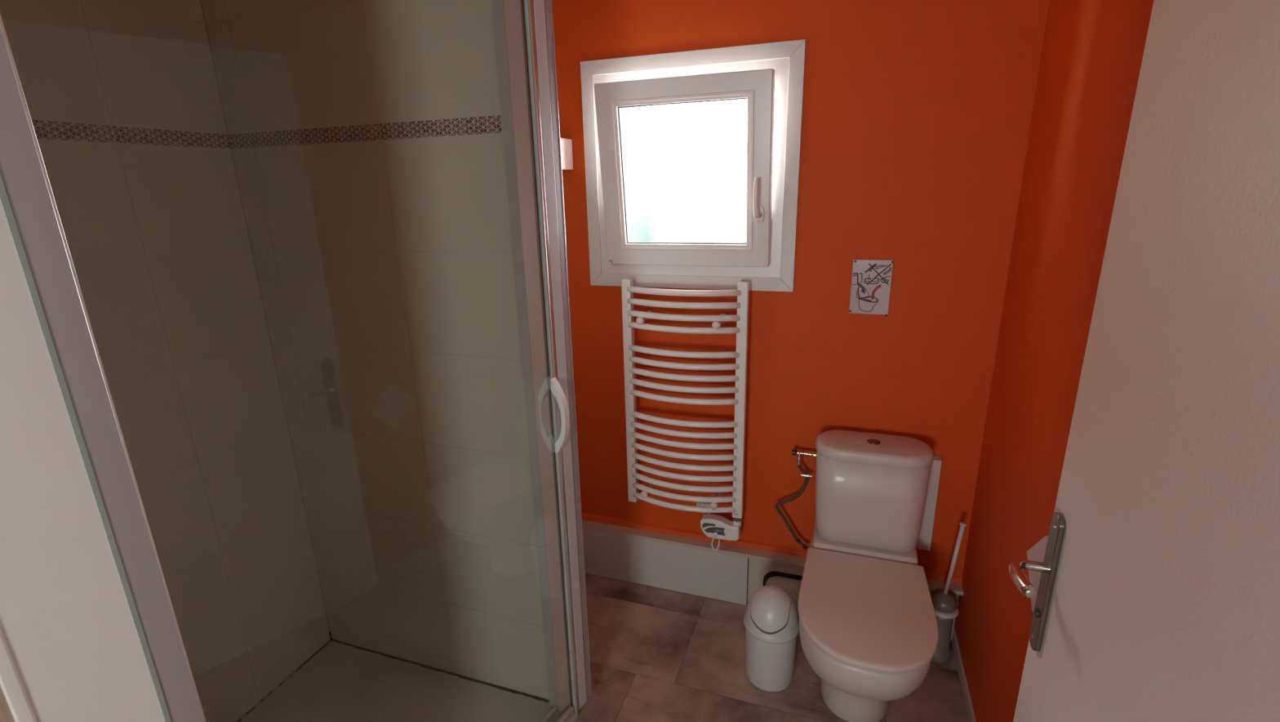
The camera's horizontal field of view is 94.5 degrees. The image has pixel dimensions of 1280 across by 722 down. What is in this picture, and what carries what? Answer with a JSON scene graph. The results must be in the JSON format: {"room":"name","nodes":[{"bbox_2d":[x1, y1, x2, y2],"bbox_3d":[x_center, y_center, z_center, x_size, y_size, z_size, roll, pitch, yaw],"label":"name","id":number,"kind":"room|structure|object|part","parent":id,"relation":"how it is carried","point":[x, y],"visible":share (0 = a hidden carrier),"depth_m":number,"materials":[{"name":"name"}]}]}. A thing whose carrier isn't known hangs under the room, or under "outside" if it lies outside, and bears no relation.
{"room":"bathroom","nodes":[
{"label":"bathroom","id":0,"kind":"room"},
{"bbox_2d":[0,199,164,721],"bbox_3d":[-1.107,0.170,0.846,0.813,2.450,0.119,4,17,19],"label":"wall","id":1,"kind":"structure","parent":0,"point":[68,628],"depth_m":0.73,"materials":[{"name":"white paint"}]},
{"bbox_2d":[0,686,14,721],"bbox_3d":[-1.145,0.187,0.789,0.778,2.450,0.014,4,17,19],"label":"trim","id":2,"kind":"structure","parent":1,"relation":"attached to","point":[6,715],"depth_m":0.72,"materials":[{"name":"beige paint"}]},
{"bbox_2d":[0,628,36,721],"bbox_3d":[-0.773,0.213,0.670,0.015,2.450,0.016,9,19,30],"label":"trim","id":3,"kind":"structure","parent":1,"relation":"attached to","point":[11,684],"depth_m":0.72,"materials":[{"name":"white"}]},
{"bbox_2d":[0,0,330,721],"bbox_3d":[-1.658,0.227,0.698,0.152,2.450,4.060,4,17,19],"label":"wall","id":4,"kind":"structure","parent":0,"point":[122,98],"depth_m":1.61,"materials":[{"name":"beige tile"}]},
{"bbox_2d":[200,0,549,701],"bbox_3d":[-0.702,-0.089,1.695,0.976,2.450,0.010,4,17,19],"label":"wall","id":5,"kind":"structure","parent":0,"point":[366,136],"depth_m":1.68,"materials":[{"name":"beige tile"}]},
{"bbox_2d":[574,573,968,721],"bbox_3d":[-0.189,1.536,0.642,3.150,0.100,4.200,4,17,19],"label":"floor","id":6,"kind":"structure","parent":0,"point":[657,654],"depth_m":2.02,"materials":[{"name":"tile"}]},
{"bbox_2d":[237,631,577,721],"bbox_3d":[-0.811,1.179,1.618,0.996,0.064,0.892,4,17,19],"label":"shower tray","id":7,"kind":"object","parent":6,"relation":"on","point":[341,682],"visible":1,"depth_m":1.93,"materials":[{"name":"beige ceramic"}]},
{"bbox_2d":[0,0,591,721],"bbox_3d":[-0.478,0.109,1.214,0.134,2.270,0.998,10,20,33],"label":"shower door frame","id":8,"kind":"structure","parent":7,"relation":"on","point":[524,31],"depth_m":1.34,"materials":[{"name":"grey metal"}]},
{"bbox_3d":[-0.252,0.142,1.580,0.042,0.214,0.020,9,19,30],"label":"handle","id":9,"kind":"part","parent":8,"relation":"part of","materials":[{"name":"white plastic"}]},
{"bbox_3d":[-0.213,-0.002,1.570,0.014,2.269,0.080,9,19,30],"label":"closing post","id":10,"kind":"part","parent":8,"relation":"part of","materials":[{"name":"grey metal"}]},
{"bbox_3d":[-0.480,1.194,1.514,0.014,0.018,0.859,9,19,30],"label":"rail","id":11,"kind":"part","parent":8,"relation":"part of","materials":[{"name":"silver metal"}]},
{"bbox_3d":[-0.207,0.149,1.554,0.042,0.214,0.020,9,19,30],"label":"handle","id":12,"kind":"part","parent":8,"relation":"part of","materials":[{"name":"white plastic"}]},
{"bbox_3d":[-0.436,1.194,1.490,0.014,0.030,0.865,9,19,30],"label":"rail","id":13,"kind":"part","parent":8,"relation":"part of","materials":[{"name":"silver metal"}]},
{"bbox_2d":[743,584,799,692],"bbox_3d":[0.434,0.902,1.963,0.181,0.344,0.181,4,17,19],"label":"bin","id":14,"kind":"object","parent":6,"relation":"on","point":[771,620],"visible":1,"depth_m":1.90,"materials":[{"name":"white plastic"}]},
{"bbox_3d":[0.432,0.805,1.935,0.181,0.136,0.181,4,17,19],"label":"bin lid","id":15,"kind":"part","parent":14,"relation":"part of","materials":[{"name":"white plastic"}]},
{"bbox_2d":[582,519,964,642],"bbox_3d":[0.103,0.830,2.432,2.162,0.234,0.090,4,17,19],"label":"baseboard","id":16,"kind":"structure","parent":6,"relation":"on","point":[691,566],"depth_m":2.38,"materials":[{"name":"beige"}]},
{"bbox_3d":[-0.250,0.812,2.546,1.419,0.219,0.012,4,17,19],"label":"panel","id":17,"kind":"part","parent":16,"relation":"part of","materials":[{"name":"grey"}]},
{"bbox_3d":[0.774,0.882,2.223,0.733,0.219,0.006,4,17,19],"label":"recessed panel","id":18,"kind":"part","parent":16,"relation":"part of","materials":[{"name":"beige"}]},
{"bbox_2d":[797,429,938,721],"bbox_3d":[0.685,0.710,1.811,0.372,0.788,0.683,4,17,19],"label":"toilet","id":19,"kind":"object","parent":6,"relation":"on","point":[868,628],"visible":1,"depth_m":1.82,"materials":[{"name":"beige ceramic"}]},
{"bbox_2d":[774,448,816,549],"bbox_3d":[0.562,0.505,2.154,0.134,0.395,0.021,4,17,19],"label":"water valve","id":20,"kind":"object","parent":19,"relation":"attached to","point":[794,451],"visible":0.98,"depth_m":2.13,"materials":[{"name":"silver metal"}]},
{"bbox_3d":[0.548,0.325,2.104,0.016,0.021,0.021,4,17,19],"label":"valve knob","id":21,"kind":"part","parent":20,"relation":"part of","materials":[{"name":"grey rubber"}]},
{"bbox_3d":[0.652,0.725,1.717,0.352,0.013,0.447,4,17,19],"label":"seat","id":22,"kind":"part","parent":19,"relation":"part of","materials":[{"name":"beige plastic"}]},
{"bbox_3d":[0.693,0.895,1.874,0.364,0.396,0.655,4,17,19],"label":"bowl","id":23,"kind":"part","parent":19,"relation":"part of","materials":[{"name":"beige ceramic"}]},
{"bbox_3d":[0.651,0.707,1.709,0.372,0.020,0.477,4,17,19],"label":"lid","id":24,"kind":"part","parent":19,"relation":"part of","materials":[{"name":"beige plastic"}]},
{"bbox_3d":[0.760,0.284,1.933,0.358,0.036,0.181,4,17,19],"label":"cistern lid","id":25,"kind":"part","parent":19,"relation":"part of","materials":[{"name":"beige ceramic"}]},
{"bbox_2d":[930,521,966,663],"bbox_3d":[1.034,0.778,2.006,0.100,0.528,0.100,4,17,19],"label":"toilet brush","id":26,"kind":"object","parent":6,"relation":"on","point":[944,603],"visible":0.8,"depth_m":2.00,"materials":[{"name":"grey plastic"}]},
{"bbox_2d":[551,0,1048,626],"bbox_3d":[0.105,-0.277,2.270,2.413,2.450,0.220,4,17,19],"label":"wall","id":27,"kind":"structure","parent":0,"point":[917,114],"depth_m":1.92,"materials":[{"name":"orange paint"}]},
{"bbox_2d":[560,137,573,169],"bbox_3d":[-0.324,-0.731,2.096,0.130,0.104,0.124,4,17,19],"label":"wall box","id":28,"kind":"object","parent":27,"relation":"attached to","point":[566,144],"visible":0.27,"depth_m":2.09,"materials":[{"name":"white plastic"}]},
{"bbox_2d":[621,278,750,550],"bbox_3d":[0.164,0.214,2.198,0.453,1.028,0.138,4,17,19],"label":"towel radiator","id":29,"kind":"object","parent":27,"relation":"attached to","point":[713,526],"visible":1,"depth_m":2.14,"materials":[{"name":"white metal"}]},
{"bbox_3d":[0.262,0.629,2.252,0.054,0.027,0.002,4,17,19],"label":"button panel","id":30,"kind":"part","parent":29,"relation":"part of","materials":[{"name":"grey plastic"}]},
{"bbox_3d":[0.284,0.643,2.248,0.081,0.032,0.002,4,17,19],"label":"display panel","id":31,"kind":"part","parent":29,"relation":"part of","materials":[{"name":"black plastic"}]},
{"bbox_2d":[712,532,718,537],"bbox_3d":[0.286,0.659,2.251,0.020,0.020,0.009,4,17,19],"label":"outlet","id":32,"kind":"object","parent":29,"relation":"attached to","point":[714,534],"depth_m":2.25,"materials":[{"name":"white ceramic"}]},
{"bbox_2d":[580,39,805,291],"bbox_3d":[0.152,-0.625,2.000,0.746,0.768,0.198,4,17,19],"label":"window","id":33,"kind":"structure","parent":27,"relation":"in","point":[770,75],"depth_m":1.95,"materials":[{"name":"white plastic"}]},
{"bbox_3d":[0.146,-0.618,1.976,0.577,0.599,0.116,4,17,19],"label":"sash","id":34,"kind":"part","parent":33,"relation":"part of","materials":[{"name":"white plastic"}]},
{"bbox_3d":[0.374,-0.515,1.874,0.021,0.124,0.057,9,19,32],"label":"handle","id":35,"kind":"part","parent":33,"relation":"part of","materials":[{"name":"white plastic"}]},
{"bbox_3d":[0.388,-0.473,1.913,0.028,0.060,0.017,4,17,19],"label":"handle","id":36,"kind":"part","parent":33,"relation":"part of","materials":[{"name":"white plastic"}]},
{"bbox_2d":[696,495,711,513],"bbox_3d":[0.253,0.567,2.332,0.057,0.060,0.030,4,17,19],"label":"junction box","id":37,"kind":"object","parent":27,"relation":"attached to","point":[698,504],"visible":0.23,"depth_m":2.32,"materials":[{"name":"white plastic"}]},
{"bbox_2d":[582,512,962,583],"bbox_3d":[0.112,0.696,2.430,2.162,0.024,0.016,4,17,19],"label":"ledge","id":38,"kind":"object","parent":27,"relation":"attached to","point":[938,575],"depth_m":2.37,"materials":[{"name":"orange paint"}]},
{"bbox_2d":[848,259,893,315],"bbox_3d":[0.750,-0.236,1.923,0.122,0.181,0.008,4,17,19],"label":"notice","id":39,"kind":"object","parent":27,"relation":"attached to","point":[871,279],"visible":1,"depth_m":1.92,"materials":[{"name":"grey paper"}]},
{"bbox_2d":[915,455,942,550],"bbox_3d":[0.845,0.479,2.087,0.355,0.344,0.038,4,17,19],"label":"board","id":40,"kind":"object","parent":27,"relation":"attached to","point":[924,542],"visible":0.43,"depth_m":2.02,"materials":[{"name":"grey laminate"}]},
{"bbox_2d":[931,616,953,663],"bbox_3d":[1.038,0.943,2.055,0.092,0.184,0.092,4,17,19],"label":"pot","id":41,"kind":"object","parent":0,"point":[943,653],"depth_m":2.02,"materials":[{"name":"grey plastic"}]},
{"bbox_2d":[954,0,1153,721],"bbox_3d":[0.896,0.058,1.062,0.100,2.450,1.634,4,17,19],"label":"wall","id":42,"kind":"structure","parent":0,"point":[1092,51],"depth_m":1.45,"materials":[{"name":"orange paint"}]},
{"bbox_2d":[951,626,976,721],"bbox_3d":[0.876,1.205,1.426,0.009,0.046,1.614,4,17,19],"label":"baseboard","id":43,"kind":"structure","parent":42,"relation":"attached to","point":[970,710],"depth_m":1.94,"materials":[{"name":"beige"}]},
{"bbox_2d":[1026,535,1048,612],"bbox_3d":[0.893,0.476,1.319,0.009,0.196,0.194,4,17,19],"label":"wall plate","id":44,"kind":"object","parent":42,"relation":"attached to","point":[1036,553],"visible":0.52,"depth_m":1.33,"materials":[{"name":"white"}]},
{"bbox_3d":[0.304,0.276,0.366,2.220,2.450,0.130,4,17,19],"label":"wall","id":45,"kind":"structure","parent":0,"visible":0},
{"bbox_2d":[1008,0,1279,721],"bbox_3d":[0.625,0.363,0.759,0.115,2.032,0.733,4,17,19],"label":"door","id":46,"kind":"structure","parent":45,"relation":"in","point":[1157,599],"depth_m":0.72,"materials":[{"name":"white paint"}]},
{"bbox_3d":[0.688,0.382,1.059,0.055,0.026,0.123,14,22,43],"label":"lever","id":47,"kind":"part","parent":46,"relation":"part of","materials":[{"name":"silver metal"}]},
{"bbox_3d":[0.744,0.407,1.084,0.010,0.286,0.041,4,17,19],"label":"handle plate","id":48,"kind":"part","parent":46,"relation":"part of","materials":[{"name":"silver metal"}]},
{"label":"outside","id":49,"kind":"structure","parent":0,"visible":0},
{"bbox_3d":[1.932,-0.145,7.271,13.000,0.100,9.500,4,17,19],"label":"ground","id":50,"kind":"structure","parent":49,"visible":0},
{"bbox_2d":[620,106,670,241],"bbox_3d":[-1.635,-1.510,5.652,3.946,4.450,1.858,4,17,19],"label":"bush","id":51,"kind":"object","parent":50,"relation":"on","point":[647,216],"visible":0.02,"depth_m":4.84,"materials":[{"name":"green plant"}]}
]}

